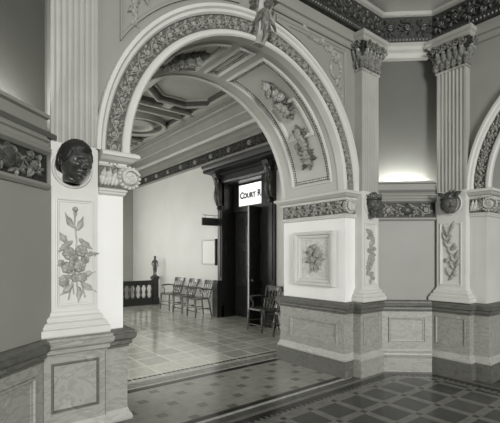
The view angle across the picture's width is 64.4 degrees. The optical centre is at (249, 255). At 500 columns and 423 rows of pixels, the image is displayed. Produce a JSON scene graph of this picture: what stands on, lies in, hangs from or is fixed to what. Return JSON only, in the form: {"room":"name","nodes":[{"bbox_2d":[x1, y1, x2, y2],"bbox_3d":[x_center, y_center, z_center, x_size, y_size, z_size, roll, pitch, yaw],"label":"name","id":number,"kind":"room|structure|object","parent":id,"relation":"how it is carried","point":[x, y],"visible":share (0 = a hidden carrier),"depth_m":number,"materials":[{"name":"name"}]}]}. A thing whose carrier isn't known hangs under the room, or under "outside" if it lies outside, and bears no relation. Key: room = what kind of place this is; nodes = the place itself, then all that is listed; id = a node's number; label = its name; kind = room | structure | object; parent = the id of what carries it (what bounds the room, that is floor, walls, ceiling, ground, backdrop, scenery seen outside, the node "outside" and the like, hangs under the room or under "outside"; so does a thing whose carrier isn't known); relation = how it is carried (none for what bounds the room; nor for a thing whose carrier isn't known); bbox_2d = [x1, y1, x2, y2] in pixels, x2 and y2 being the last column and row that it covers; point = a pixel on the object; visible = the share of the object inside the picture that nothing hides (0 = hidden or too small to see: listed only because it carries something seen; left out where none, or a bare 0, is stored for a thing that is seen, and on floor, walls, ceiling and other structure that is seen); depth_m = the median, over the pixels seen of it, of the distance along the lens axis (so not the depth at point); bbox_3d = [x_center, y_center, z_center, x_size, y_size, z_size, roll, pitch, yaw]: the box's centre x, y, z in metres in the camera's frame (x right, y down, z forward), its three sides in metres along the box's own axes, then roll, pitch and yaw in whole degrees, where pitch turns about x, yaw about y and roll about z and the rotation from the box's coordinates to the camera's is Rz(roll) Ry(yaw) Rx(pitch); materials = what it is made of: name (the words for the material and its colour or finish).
{"room":"courthouse lobby","nodes":[
{"label":"courthouse lobby","id":0,"kind":"room"},
{"bbox_2d":[0,0,44,112],"bbox_3d":[-1.800,-2.000,2.586,0.110,2.200,1.580,0,0,10],"label":"wall","id":1,"kind":"structure","parent":0,"point":[22,22],"depth_m":2.96,"materials":[{"name":"paint"}]},
{"bbox_2d":[0,90,56,155],"bbox_3d":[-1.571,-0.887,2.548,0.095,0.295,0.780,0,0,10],"label":"trim","id":2,"kind":"structure","parent":1,"relation":"attached to","point":[10,131],"depth_m":2.68,"materials":[{"name":"grey paint"}]},
{"bbox_2d":[0,179,50,422],"bbox_3d":[-1.583,0.380,2.550,0.050,1.820,1.120,0,0,10],"label":"wall","id":3,"kind":"structure","parent":0,"point":[25,210],"depth_m":2.71,"materials":[{"name":"paint"}]},
{"bbox_2d":[0,141,22,168],"bbox_3d":[-1.545,-0.650,2.543,0.054,0.173,0.240,0,0,10],"label":"carved cartouche","id":4,"kind":"object","parent":3,"relation":"attached to","point":[8,156],"visible":0.98,"depth_m":2.53,"materials":[{"name":"grey paint"}]},
{"bbox_2d":[0,377,36,422],"bbox_3d":[-1.553,1.025,2.545,0.030,0.350,0.500,0,0,10],"label":"trim","id":5,"kind":"structure","parent":3,"relation":"attached to","point":[32,382],"depth_m":2.75,"materials":[{"name":"stone"}]},
{"bbox_2d":[0,144,44,177],"bbox_3d":[-1.550,-0.631,2.547,0.043,0.212,0.703,0,0,10],"label":"trim","id":6,"kind":"structure","parent":3,"relation":"attached to","point":[34,165],"depth_m":2.73,"materials":[{"name":"grey paint"}]},
{"bbox_2d":[0,139,45,182],"bbox_3d":[-1.593,-0.635,2.551,0.050,0.210,0.780,0,0,10],"label":"trim","id":7,"kind":"structure","parent":3,"relation":"attached to","point":[22,150],"depth_m":2.77,"materials":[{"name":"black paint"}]},
{"bbox_2d":[0,171,49,189],"bbox_3d":[-1.578,-0.510,2.549,0.080,0.040,0.780,0,0,10],"label":"trim","id":8,"kind":"structure","parent":3,"relation":"attached to","point":[3,175],"depth_m":2.67,"materials":[{"name":"grey paint"}]},
{"bbox_2d":[0,340,50,378],"bbox_3d":[-1.552,0.690,2.545,0.112,0.160,0.680,0,0,10],"label":"trim","id":9,"kind":"structure","parent":3,"relation":"attached to","point":[14,360],"depth_m":2.63,"materials":[{"name":"stone"}]},
{"bbox_2d":[98,194,122,328],"bbox_3d":[-1.537,0.045,3.775,0.226,1.210,1.176,0,0,-38],"label":"wall","id":10,"kind":"structure","parent":0,"point":[110,208],"depth_m":3.32,"materials":[{"name":"white paint"}]},
{"bbox_2d":[98,149,140,196],"bbox_3d":[-1.555,-0.682,3.765,0.554,0.355,1.425,0,0,-38],"label":"block","id":11,"kind":"object","parent":10,"relation":"attached to","point":[127,178],"visible":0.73,"depth_m":3.31,"materials":[{"name":"paint"}]},
{"bbox_2d":[105,346,126,411],"bbox_3d":[-1.818,1.030,3.568,0.990,0.520,1.230,0,0,-38],"label":"wall","id":12,"kind":"structure","parent":0,"point":[115,358],"depth_m":3.33,"materials":[{"name":"stone"}]},
{"bbox_2d":[105,406,134,422],"bbox_3d":[-1.800,1.445,3.582,1.035,0.310,1.320,0,0,-38],"label":"baseboard","id":13,"kind":"structure","parent":12,"relation":"attached to","point":[122,414],"depth_m":3.34,"materials":[{"name":"stone"}]},
{"bbox_2d":[107,325,136,348],"bbox_3d":[-1.794,0.690,3.587,1.052,0.160,1.354,0,0,-38],"label":"trim","id":14,"kind":"structure","parent":12,"relation":"on","point":[124,336],"depth_m":3.33,"materials":[{"name":"stone"}]},
{"bbox_2d":[123,190,132,297],"bbox_3d":[-7.033,-1.200,13.377,7.120,5.600,0.300,0,0,-38],"label":"wall","id":15,"kind":"structure","parent":0,"point":[128,198],"depth_m":15.10,"materials":[{"name":"paint"}]},
{"bbox_2d":[133,77,220,127],"bbox_3d":[-3.831,-3.980,9.344,7.120,0.240,10.600,0,0,-38],"label":"ceiling","id":16,"kind":"structure","parent":0,"point":[182,87],"depth_m":9.20,"materials":[{"name":"grey paint"}]},
{"bbox_2d":[130,78,230,150],"bbox_3d":[-4.059,-3.780,9.157,5.930,0.180,11.310,0,0,-38],"label":"trim","id":17,"kind":"structure","parent":16,"relation":"attached to","point":[150,119],"depth_m":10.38,"materials":[{"name":"paint"}]},
{"bbox_2d":[45,0,353,182],"bbox_3d":[-0.281,-0.750,4.776,4.120,4.700,1.170,0,0,-38],"label":"wall","id":18,"kind":"structure","parent":0,"point":[110,46],"depth_m":3.43,"materials":[{"name":"grey paint"}]},
{"bbox_2d":[120,0,239,39],"bbox_3d":[-0.602,-2.300,3.749,1.260,0.953,0.048,0,0,-38],"label":"spandrel panel","id":19,"kind":"object","parent":18,"relation":"attached to","point":[137,16],"visible":0.96,"depth_m":3.45,"materials":[{"name":"grey paint"}]},
{"bbox_2d":[95,2,358,190],"bbox_3d":[0.100,-1.614,4.296,3.470,1.962,0.095,0,0,-38],"label":"trim","id":20,"kind":"structure","parent":18,"relation":"attached to","point":[176,29],"depth_m":3.78,"materials":[{"name":"paint"}]},
{"bbox_2d":[150,38,340,199],"bbox_3d":[-0.281,-1.595,4.776,2.940,1.470,1.170,0,0,-38],"label":"soffit","id":21,"kind":"structure","parent":18,"relation":"attached to","point":[236,67],"depth_m":5.22,"materials":[{"name":"paint"}]},
{"bbox_2d":[159,50,209,73],"bbox_3d":[-0.733,-2.120,4.346,0.604,0.335,0.334,0,0,-38],"label":"swag","id":22,"kind":"object","parent":21,"relation":"attached to","point":[179,62],"visible":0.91,"depth_m":4.31,"materials":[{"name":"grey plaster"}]},
{"bbox_2d":[261,80,294,120],"bbox_3d":[0.368,-2.036,5.213,0.586,0.402,0.297,0,0,-38],"label":"swag","id":23,"kind":"object","parent":21,"relation":"attached to","point":[279,101],"visible":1,"depth_m":5.16,"materials":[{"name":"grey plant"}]},
{"bbox_2d":[292,125,317,170],"bbox_3d":[0.732,-1.504,5.519,0.332,0.600,0.346,0,0,-38],"label":"swag","id":24,"kind":"object","parent":21,"relation":"attached to","point":[302,145],"visible":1,"depth_m":5.48,"materials":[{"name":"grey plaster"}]},
{"bbox_2d":[249,0,279,47],"bbox_3d":[0.150,-2.542,4.233,0.287,0.515,0.256,0,0,-38],"label":"keystone","id":25,"kind":"object","parent":18,"relation":"attached to","point":[263,21],"visible":0.99,"depth_m":4.20,"materials":[{"name":"paint"}]},
{"bbox_2d":[275,14,346,114],"bbox_3d":[0.792,-2.300,4.856,1.260,0.953,0.048,0,0,-38],"label":"spandrel panel","id":26,"kind":"object","parent":18,"relation":"attached to","point":[285,23],"visible":0.94,"depth_m":5.02,"materials":[{"name":"grey paint"}]},
{"bbox_2d":[273,0,354,50],"bbox_3d":[0.055,-2.870,4.289,3.520,0.220,0.110,0,0,-38],"label":"trim","id":27,"kind":"structure","parent":18,"relation":"attached to","point":[297,11],"depth_m":4.84,"materials":[{"name":"grey paint"}]},
{"bbox_2d":[310,0,360,28],"bbox_3d":[0.161,-3.015,4.219,4.261,0.031,0.020,0,0,-38],"label":"trim","id":28,"kind":"structure","parent":18,"relation":"attached to","point":[318,3],"depth_m":4.96,"materials":[{"name":"grey paint"}]},
{"bbox_2d":[320,0,382,34],"bbox_3d":[0.170,-3.175,4.207,4.318,0.270,0.050,0,0,-38],"label":"trim","id":29,"kind":"structure","parent":18,"relation":"attached to","point":[355,11],"depth_m":5.20,"materials":[{"name":"grey paint"}]},
{"bbox_2d":[299,0,499,42],"bbox_3d":[1.504,-3.150,2.528,5.880,0.340,4.890,0,0,-38],"label":"trim","id":30,"kind":"structure","parent":18,"relation":"attached to","point":[311,4],"depth_m":5.25,"materials":[{"name":"black paint"}]},
{"bbox_2d":[382,19,432,37],"bbox_3d":[2.184,-3.176,5.514,0.699,0.268,0.050,0,0,4],"label":"trim","id":31,"kind":"structure","parent":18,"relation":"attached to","point":[423,27],"depth_m":5.51,"materials":[{"name":"grey paint"}]},
{"bbox_2d":[353,0,465,18],"bbox_3d":[1.504,-3.420,2.528,5.880,0.200,4.890,0,0,-38],"label":"crown molding","id":32,"kind":"structure","parent":18,"relation":"attached to","point":[385,9],"depth_m":5.37,"materials":[{"name":"grey paint"}]},
{"bbox_2d":[133,167,283,327],"bbox_3d":[-1.239,-1.200,11.466,0.420,5.600,10.500,0,0,-38],"label":"wall","id":33,"kind":"structure","parent":0,"point":[168,213],"depth_m":12.33,"materials":[{"name":"paint"}]},
{"bbox_2d":[133,294,211,313],"bbox_3d":[-2.670,1.520,12.915,0.020,0.160,5.850,0,0,-38],"label":"baseboard","id":34,"kind":"structure","parent":33,"relation":"attached to","point":[207,311],"depth_m":12.04,"materials":[{"name":"paint"}]},
{"bbox_2d":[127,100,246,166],"bbox_3d":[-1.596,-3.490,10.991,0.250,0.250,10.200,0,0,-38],"label":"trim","id":35,"kind":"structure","parent":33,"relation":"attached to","point":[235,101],"depth_m":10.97,"materials":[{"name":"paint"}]},
{"bbox_2d":[130,97,262,177],"bbox_3d":[-1.510,-3.365,11.060,0.610,1.010,10.200,0,0,-38],"label":"crown molding","id":36,"kind":"structure","parent":33,"relation":"attached to","point":[252,129],"depth_m":10.94,"materials":[{"name":"paint"}]},
{"bbox_2d":[145,139,251,180],"bbox_3d":[-1.351,-2.730,11.185,0.070,0.140,9.500,0,0,-38],"label":"trim","id":37,"kind":"structure","parent":33,"relation":"attached to","point":[249,141],"depth_m":10.83,"materials":[{"name":"paint"}]},
{"bbox_2d":[135,142,268,188],"bbox_3d":[-1.304,-2.570,11.223,0.085,0.060,10.200,0,0,-38],"label":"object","id":38,"kind":"object","parent":33,"relation":"attached to","point":[265,143],"visible":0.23,"depth_m":10.98,"materials":[{"name":"grey paint"}]},
{"bbox_2d":[138,132,267,185],"bbox_3d":[-1.329,-2.731,11.195,0.043,0.271,10.235,0,0,-38],"label":"trim","id":39,"kind":"structure","parent":33,"relation":"attached to","point":[218,154],"depth_m":11.01,"materials":[{"name":"grey paint"}]},
{"bbox_2d":[202,239,217,264],"bbox_3d":[-1.132,-0.105,10.934,0.075,0.710,0.745,0,0,-38],"label":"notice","id":40,"kind":"object","parent":33,"relation":"attached to","point":[209,247],"visible":1,"depth_m":10.88,"materials":[{"name":"paper"}]},
{"bbox_2d":[202,215,217,225],"bbox_3d":[-1.041,-0.939,10.461,0.520,0.277,0.040,0,0,-38],"label":"sign","id":41,"kind":"object","parent":33,"relation":"attached to","point":[205,221],"visible":0.85,"depth_m":10.44,"materials":[{"name":"black wood"}]},
{"bbox_2d":[201,144,277,327],"bbox_3d":[-0.086,-0.430,9.738,0.881,4.060,3.000,0,0,-38],"label":"door","id":42,"kind":"structure","parent":33,"relation":"in","point":[246,234],"depth_m":9.89,"materials":[{"name":"brown wood"}]},
{"bbox_2d":[239,181,260,206],"bbox_3d":[0.128,-1.565,9.929,0.021,0.550,1.348,0,0,-38],"label":"sign","id":43,"kind":"object","parent":42,"relation":"attached to","point":[249,194],"visible":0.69,"depth_m":10.07,"materials":[{"name":"white"}]},
{"bbox_2d":[123,298,499,422],"bbox_3d":[-0.956,1.623,5.626,12.500,0.054,20.000,0,0,-38],"label":"floor","id":44,"kind":"structure","parent":0,"point":[165,341],"depth_m":4.87,"materials":[{"name":"tile"}]},
{"bbox_2d":[41,0,114,422],"bbox_3d":[-1.382,-0.700,3.123,0.623,4.600,0.315,0,0,-38],"label":"pilaster","id":45,"kind":"object","parent":44,"relation":"on","point":[78,335],"visible":0.98,"depth_m":3.09,"materials":[{"name":"stone"}]},
{"bbox_2d":[51,139,92,188],"bbox_3d":[-1.315,-0.708,3.007,0.300,0.366,0.240,0,0,-38],"label":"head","id":46,"kind":"object","parent":45,"relation":"attached to","point":[71,166],"visible":1,"depth_m":2.96},
{"bbox_2d":[123,276,158,306],"bbox_3d":[-4.187,1.135,12.381,2.840,0.930,0.220,0,0,-38],"label":"railing","id":47,"kind":"object","parent":44,"relation":"on","point":[153,299],"visible":0.47,"depth_m":12.89,"materials":[{"name":"brown wood"}]},
{"bbox_2d":[151,256,157,275],"bbox_3d":[-3.162,0.331,13.189,0.257,0.677,0.175,0,0,-38],"label":"bronze figurine","id":48,"kind":"object","parent":47,"relation":"on","point":[154,263],"visible":1,"depth_m":13.16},
{"bbox_2d":[159,277,184,310],"bbox_3d":[-2.332,1.130,12.014,0.636,0.946,0.662,0,0,45],"label":"wooden armchair","id":49,"kind":"object","parent":44,"relation":"on","point":[180,279],"visible":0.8,"depth_m":12.01,"materials":[{"name":"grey wood"}]},
{"bbox_2d":[172,278,199,313],"bbox_3d":[-1.811,1.130,11.310,0.662,0.946,0.636,0,0,-41],"label":"wooden armchair","id":50,"kind":"object","parent":44,"relation":"on","point":[192,280],"visible":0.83,"depth_m":11.28,"materials":[{"name":"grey wood"}]},
{"bbox_2d":[186,280,213,317],"bbox_3d":[-1.314,1.130,10.636,0.662,0.946,0.636,0,0,-36],"label":"wooden armchair","id":51,"kind":"object","parent":44,"relation":"on","point":[202,297],"visible":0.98,"depth_m":10.64,"materials":[{"name":"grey wood"}]},
{"bbox_2d":[127,351,275,380],"bbox_3d":[-0.973,1.598,5.555,6.285,0.001,0.050,0,0,-38],"label":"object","id":52,"kind":"structure","parent":44,"relation":"on","point":[271,351],"depth_m":5.74,"materials":[{"name":"tile"}]},
{"bbox_2d":[247,285,282,333],"bbox_3d":[0.332,1.130,8.563,0.662,0.946,0.636,0,0,-38],"label":"wooden armchair","id":53,"kind":"object","parent":44,"relation":"on","point":[269,288],"visible":0.91,"depth_m":8.59,"materials":[{"name":"brown wood"}]},
{"bbox_2d":[273,300,279,336],"bbox_3d":[0.848,1.130,7.849,0.662,0.946,0.636,0,0,-38],"label":"wooden armchair","id":54,"kind":"object","parent":44,"relation":"on","point":[278,311],"visible":0.17,"depth_m":7.83,"materials":[{"name":"brown wood"}]},
{"bbox_2d":[350,27,390,378],"bbox_3d":[1.625,-0.700,5.415,0.655,4.600,0.315,0,0,-38],"label":"pilaster","id":55,"kind":"object","parent":44,"relation":"on","point":[369,49],"visible":1,"depth_m":5.34,"materials":[{"name":"stone"}]},
{"bbox_2d":[364,192,381,217],"bbox_3d":[1.668,-0.682,5.368,0.231,0.364,0.297,0,0,22],"label":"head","id":56,"kind":"object","parent":55,"relation":"attached to","point":[372,201],"visible":0.99,"depth_m":5.27},
{"bbox_2d":[425,22,478,381],"bbox_3d":[2.704,-0.700,5.327,0.315,4.600,0.655,0,0,-38],"label":"pilaster","id":57,"kind":"object","parent":44,"relation":"on","point":[452,51],"visible":1,"depth_m":5.27,"materials":[{"name":"stone"}]},
{"bbox_2d":[437,189,461,214],"bbox_3d":[2.651,-0.719,5.275,0.305,0.347,0.270,0,0,35],"label":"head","id":58,"kind":"object","parent":57,"relation":"attached to","point":[450,203],"visible":1,"depth_m":5.21},
{"bbox_2d":[280,306,352,353],"bbox_3d":[1.244,1.030,6.000,0.990,0.520,1.230,0,0,-38],"label":"wall","id":59,"kind":"structure","parent":0,"point":[345,322],"depth_m":5.56,"materials":[{"name":"stone"}]},
{"bbox_2d":[290,316,337,345],"bbox_3d":[0.889,1.050,5.641,0.032,0.300,0.890,0,0,-38],"label":"trim","id":60,"kind":"structure","parent":59,"relation":"attached to","point":[335,343],"depth_m":5.59,"materials":[{"name":"stone"}]},
{"bbox_2d":[275,295,353,314],"bbox_3d":[1.220,0.690,5.980,1.052,0.160,1.354,0,0,-38],"label":"trim","id":61,"kind":"structure","parent":59,"relation":"attached to","point":[344,308],"depth_m":5.53,"materials":[{"name":"stone"}]},
{"bbox_2d":[276,339,353,378],"bbox_3d":[1.226,1.445,5.986,1.035,0.310,1.320,0,0,-38],"label":"baseboard","id":62,"kind":"structure","parent":59,"relation":"attached to","point":[344,370],"depth_m":5.53,"materials":[{"name":"stone"}]},
{"bbox_2d":[284,218,354,301],"bbox_3d":[0.980,0.045,5.773,0.226,1.210,1.176,0,0,-38],"label":"wall","id":63,"kind":"structure","parent":0,"point":[344,227],"depth_m":5.39,"materials":[{"name":"white paint"}]},
{"bbox_2d":[293,230,335,286],"bbox_3d":[0.905,0.037,5.628,0.090,0.765,0.740,0,0,-38],"label":"relief","id":64,"kind":"object","parent":63,"relation":"attached to","point":[314,253],"visible":1,"depth_m":5.60,"materials":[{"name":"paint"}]},
{"bbox_2d":[274,189,361,223],"bbox_3d":[1.006,-0.682,5.797,0.515,0.355,1.400,0,0,-38],"label":"block","id":65,"kind":"object","parent":63,"relation":"attached to","point":[340,203],"visible":1,"depth_m":5.53,"materials":[{"name":"paint"}]},
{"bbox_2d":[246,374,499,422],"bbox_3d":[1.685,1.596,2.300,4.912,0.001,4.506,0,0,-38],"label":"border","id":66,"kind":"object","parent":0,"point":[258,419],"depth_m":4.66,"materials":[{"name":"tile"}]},
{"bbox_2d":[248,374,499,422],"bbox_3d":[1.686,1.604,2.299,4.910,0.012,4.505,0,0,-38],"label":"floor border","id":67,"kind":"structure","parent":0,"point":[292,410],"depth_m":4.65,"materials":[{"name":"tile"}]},
{"bbox_2d":[379,58,436,188],"bbox_3d":[2.197,-2.000,5.759,1.580,2.200,0.110,0,0,4],"label":"wall","id":68,"kind":"structure","parent":0,"point":[407,89],"depth_m":5.70,"materials":[{"name":"paint"}]},
{"bbox_2d":[382,42,429,61],"bbox_3d":[2.191,-2.890,5.674,0.680,0.180,0.280,0,0,4],"label":"trim","id":69,"kind":"structure","parent":68,"relation":"attached to","point":[401,51],"depth_m":5.58,"materials":[{"name":"paint"}]},
{"bbox_2d":[379,181,436,202],"bbox_3d":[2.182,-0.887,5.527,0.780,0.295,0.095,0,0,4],"label":"trim","id":70,"kind":"structure","parent":68,"relation":"attached to","point":[430,197],"depth_m":5.50,"materials":[{"name":"grey paint"}]},
{"bbox_2d":[386,38,430,40],"bbox_3d":[2.182,-3.015,5.529,0.670,0.031,0.020,0,0,4],"label":"trim","id":71,"kind":"structure","parent":68,"relation":"attached to","point":[406,39],"depth_m":5.52,"materials":[{"name":"grey paint"}]},
{"bbox_2d":[379,218,436,348],"bbox_3d":[2.183,0.380,5.540,1.120,1.820,0.050,0,0,4],"label":"wall","id":72,"kind":"structure","parent":0,"point":[407,249],"depth_m":5.53,"materials":[{"name":"paint"}]},
{"bbox_2d":[382,349,431,371],"bbox_3d":[2.182,1.445,5.517,0.680,0.310,0.095,0,0,4],"label":"baseboard","id":73,"kind":"structure","parent":72,"relation":"attached to","point":[391,363],"depth_m":5.48,"materials":[{"name":"stone"}]},
{"bbox_2d":[381,203,432,217],"bbox_3d":[2.183,-0.631,5.507,0.703,0.212,0.043,0,0,4],"label":"trim","id":74,"kind":"structure","parent":72,"relation":"attached to","point":[390,209],"depth_m":5.51,"materials":[{"name":"grey stone"}]},
{"bbox_2d":[399,203,414,214],"bbox_3d":[2.180,-0.650,5.502,0.240,0.173,0.054,0,0,4],"label":"carved cartouche","id":75,"kind":"object","parent":72,"relation":"attached to","point":[407,209],"visible":1,"depth_m":5.49,"materials":[{"name":"grey paint"}]},
{"bbox_2d":[383,300,431,311],"bbox_3d":[2.181,0.690,5.509,0.680,0.160,0.112,0,0,4],"label":"trim","id":76,"kind":"structure","parent":72,"relation":"attached to","point":[390,305],"depth_m":5.47,"materials":[{"name":"stone"}]},
{"bbox_2d":[389,317,425,342],"bbox_3d":[2.181,1.025,5.510,0.500,0.350,0.030,0,0,4],"label":"trim","id":77,"kind":"structure","parent":72,"relation":"attached to","point":[390,318],"depth_m":5.50,"materials":[{"name":"stone"}]},
{"bbox_2d":[379,218,435,220],"bbox_3d":[2.183,-0.510,5.535,0.780,0.040,0.080,0,0,4],"label":"trim","id":78,"kind":"structure","parent":72,"relation":"attached to","point":[380,219],"depth_m":5.50,"materials":[{"name":"grey paint"}]},
{"bbox_2d":[379,203,435,217],"bbox_3d":[2.183,-0.635,5.550,0.780,0.210,0.050,0,0,4],"label":"trim","id":79,"kind":"structure","parent":72,"relation":"attached to","point":[432,205],"depth_m":5.52,"materials":[{"name":"grey paint"}]},
{"bbox_2d":[470,216,499,357],"bbox_3d":[3.419,0.365,5.511,1.190,1.850,0.260,0,0,-38],"label":"wall","id":80,"kind":"structure","parent":0,"point":[484,231],"depth_m":5.15,"materials":[{"name":"paint"}]},
{"bbox_2d":[466,187,499,217],"bbox_3d":[3.405,-0.682,5.547,1.425,0.355,0.554,0,0,-38],"label":"block","id":81,"kind":"object","parent":80,"relation":"attached to","point":[489,206],"visible":1,"depth_m":5.10,"materials":[{"name":"paint"}]},
{"bbox_2d":[474,354,499,382],"bbox_3d":[3.439,1.445,5.450,1.235,0.310,0.230,0,0,-38],"label":"baseboard","id":82,"kind":"structure","parent":80,"relation":"attached to","point":[485,373],"depth_m":5.07,"materials":[{"name":"stone"}]},
{"bbox_2d":[474,301,499,316],"bbox_3d":[3.438,0.690,5.438,1.252,0.160,0.247,0,0,-38],"label":"trim","id":83,"kind":"structure","parent":80,"relation":"attached to","point":[490,309],"depth_m":5.06,"materials":[{"name":"stone"}]},
{"bbox_2d":[470,35,499,188],"bbox_3d":[4.416,-0.750,4.272,1.170,4.700,4.120,0,0,-38],"label":"wall","id":84,"kind":"structure","parent":0,"point":[485,67],"depth_m":5.12,"materials":[{"name":"grey paint"}]},
{"bbox_2d":[432,0,499,33],"bbox_3d":[3.805,-3.175,3.874,0.050,0.272,4.182,0,0,-38],"label":"trim","id":85,"kind":"structure","parent":84,"relation":"attached to","point":[470,10],"depth_m":5.17,"materials":[{"name":"grey paint"}]},
{"bbox_2d":[437,8,499,35],"bbox_3d":[3.817,-3.015,3.883,0.020,0.031,4.126,0,0,-38],"label":"trim","id":86,"kind":"structure","parent":84,"relation":"attached to","point":[496,10],"depth_m":4.99,"materials":[{"name":"grey paint"}]},
{"bbox_2d":[467,96,499,202],"bbox_3d":[3.936,-1.614,3.892,0.095,1.962,3.470,0,0,-38],"label":"trim","id":87,"kind":"structure","parent":84,"relation":"attached to","point":[486,145],"depth_m":5.06,"materials":[{"name":"paint"}]},
{"bbox_2d":[475,15,499,42],"bbox_3d":[4.041,-2.870,3.796,0.110,0.220,3.720,0,0,-38],"label":"trim","id":88,"kind":"structure","parent":84,"relation":"attached to","point":[486,30],"depth_m":5.02,"materials":[{"name":"grey paint"}]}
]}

